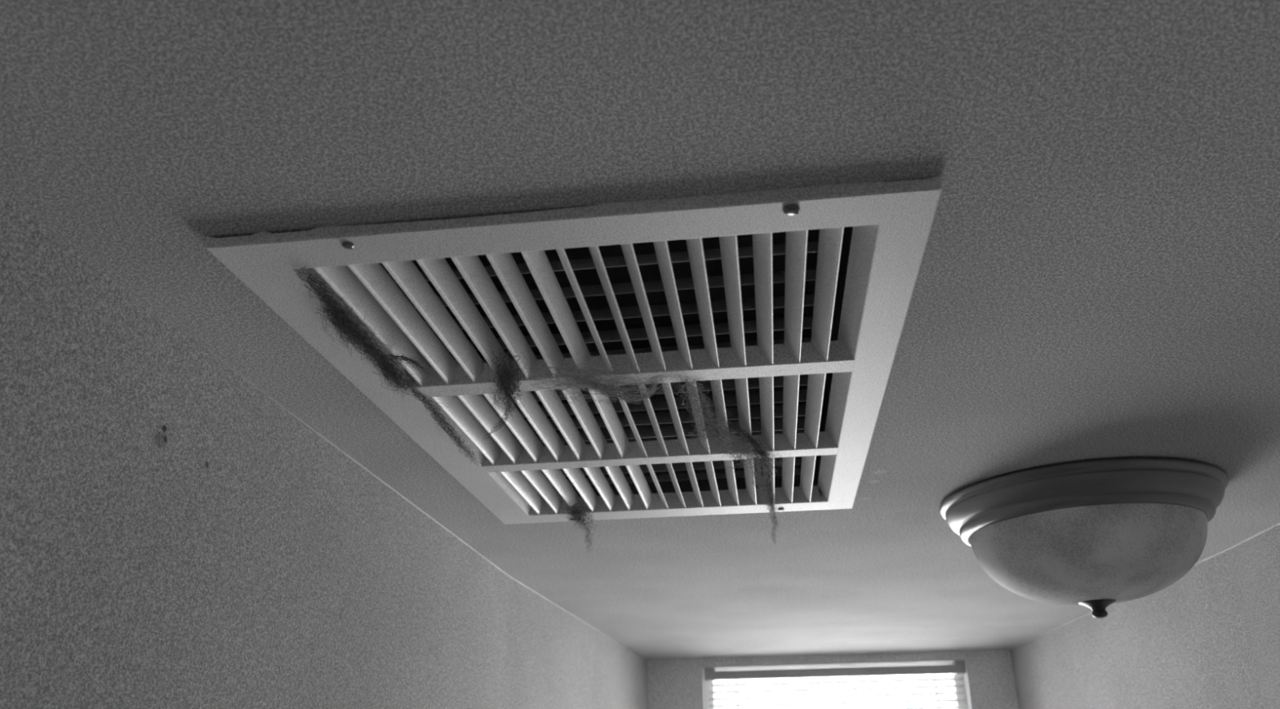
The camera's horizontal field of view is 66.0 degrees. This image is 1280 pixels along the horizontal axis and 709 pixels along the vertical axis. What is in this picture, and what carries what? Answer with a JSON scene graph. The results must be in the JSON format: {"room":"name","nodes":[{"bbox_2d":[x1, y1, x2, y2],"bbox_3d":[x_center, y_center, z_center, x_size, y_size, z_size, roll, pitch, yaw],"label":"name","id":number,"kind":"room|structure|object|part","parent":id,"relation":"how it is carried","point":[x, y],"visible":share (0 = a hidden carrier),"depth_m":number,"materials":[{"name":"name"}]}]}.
{"room":"home hallway","nodes":[
{"label":"home hallway","id":0,"kind":"room"},
{"bbox_2d":[0,195,647,708],"bbox_3d":[-0.365,1.137,0.464,0.196,2.400,4.840,-4,-23,6],"label":"wall","id":1,"kind":"structure","parent":0,"point":[172,535],"depth_m":0.82,"materials":[{"name":"paint"}]},
{"bbox_2d":[191,338,647,660],"bbox_3d":[-0.194,0.481,1.982,0.035,0.004,2.541,-4,-24,8],"label":"trim","id":2,"kind":"structure","parent":1,"relation":"attached to","point":[347,455],"depth_m":1.33,"materials":[{"name":"paint"}]},
{"bbox_2d":[0,0,1279,660],"bbox_3d":[0.263,-0.014,0.868,1.570,0.015,5.080,-4,-23,6],"label":"ceiling","id":3,"kind":"structure","parent":0,"point":[1099,275],"depth_m":0.62,"materials":[{"name":"paint"}]},
{"bbox_2d":[204,176,942,524],"bbox_3d":[-0.002,0.061,1.014,0.489,0.026,0.807,-4,-23,6],"label":"ceiling vent","id":4,"kind":"object","parent":3,"relation":"in","point":[891,222],"visible":0.94,"depth_m":0.82,"materials":[{"name":"metal"}]},
{"bbox_2d":[294,266,481,464],"bbox_3d":[-0.205,0.038,0.909,0.053,0.014,0.483,-5,-24,8],"label":"dust lint","id":5,"kind":"object","parent":4,"relation":"attached to","point":[388,370],"visible":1,"depth_m":0.82},
{"bbox_2d":[482,349,525,439],"bbox_3d":[-0.128,0.047,0.936,0.036,0.012,0.240,3,-24,-10],"label":"dust lint","id":6,"kind":"object","parent":4,"relation":"on","point":[506,374],"visible":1,"depth_m":0.90},
{"bbox_2d":[564,501,597,551],"bbox_3d":[-0.079,0.246,1.385,0.043,0.024,0.212,-4,-23,6],"label":"dust lint","id":7,"kind":"object","parent":4,"relation":"hanging from","point":[574,512],"visible":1,"depth_m":1.35},
{"bbox_2d":[348,226,853,497],"bbox_3d":[-0.001,-0.074,1.074,0.445,0.266,0.777,-4,-23,6],"label":"vent duct interior","id":8,"kind":"object","parent":4,"relation":"attached to","point":[580,260],"visible":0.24,"depth_m":1.23,"materials":[{"name":"metal"}]},
{"bbox_2d":[525,354,682,408],"bbox_3d":[-0.032,0.030,0.897,0.142,0.014,0.115,-4,-23,6],"label":"dust lint","id":9,"kind":"object","parent":4,"relation":"on","point":[592,382],"visible":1,"depth_m":0.90},
{"bbox_2d":[671,369,780,545],"bbox_3d":[0.136,0.147,1.164,0.073,0.023,0.654,-8,-24,15],"label":"dust lint","id":10,"kind":"object","parent":4,"relation":"attached to","point":[766,487],"visible":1,"depth_m":1.06},
{"bbox_2d":[939,457,1228,617],"bbox_3d":[0.595,0.267,1.308,0.361,0.162,0.361,-14,-27,28],"label":"ceiling lamp","id":11,"kind":"object","parent":3,"relation":"attached to","point":[1097,534],"visible":1,"depth_m":1.21,"materials":[{"name":"white glass"}]},
{"bbox_3d":[0.595,0.274,1.305,0.292,0.107,0.292,-4,-23,6],"label":"lamp shade","id":12,"kind":"part","parent":11,"relation":"part of","materials":[{"name":"white glass"}]},
{"bbox_2d":[646,649,1018,708],"bbox_3d":[0.600,2.063,2.653,1.500,2.400,0.120,-4,-23,6],"label":"wall","id":13,"kind":"structure","parent":0,"point":[671,683],"depth_m":3.06,"materials":[{"name":"paint"}]},
{"bbox_2d":[700,657,973,708],"bbox_3d":[0.613,1.603,2.847,0.814,1.358,0.119,-4,-23,6],"label":"window","id":14,"kind":"structure","parent":13,"relation":"in","point":[705,688],"depth_m":3.09,"materials":[{"name":"white paint"}]},
{"bbox_3d":[0.606,1.001,3.128,0.746,0.022,0.036,-4,-23,6],"label":"sash rail","id":15,"kind":"part","parent":14,"relation":"part of","materials":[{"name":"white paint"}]},
{"bbox_2d":[704,660,967,708],"bbox_3d":[0.611,1.581,2.821,0.798,1.329,0.036,-4,-23,6],"label":"window blind","id":16,"kind":"object","parent":14,"relation":"attached to","point":[957,667],"visible":1,"depth_m":3.05,"materials":[{"name":"plastic"}]},
{"bbox_3d":[0.916,1.575,2.781,0.002,1.287,0.025,-4,-23,6],"label":"ladder cord","id":17,"kind":"part","parent":16,"relation":"part of","materials":[{"name":"fabric"}]},
{"bbox_2d":[1009,524,1279,708],"bbox_3d":[0.935,1.054,0.318,0.192,2.400,4.840,-4,-23,6],"label":"wall","id":18,"kind":"structure","parent":0,"point":[1210,638],"depth_m":1.87,"materials":[{"name":"paint"}]},
{"bbox_2d":[1009,522,1279,649],"bbox_3d":[1.020,0.443,1.939,0.024,0.004,2.341,-3,-23,5],"label":"trim","id":19,"kind":"structure","parent":18,"relation":"attached to","point":[1279,522],"depth_m":1.73,"materials":[{"name":"paint"}]}
]}

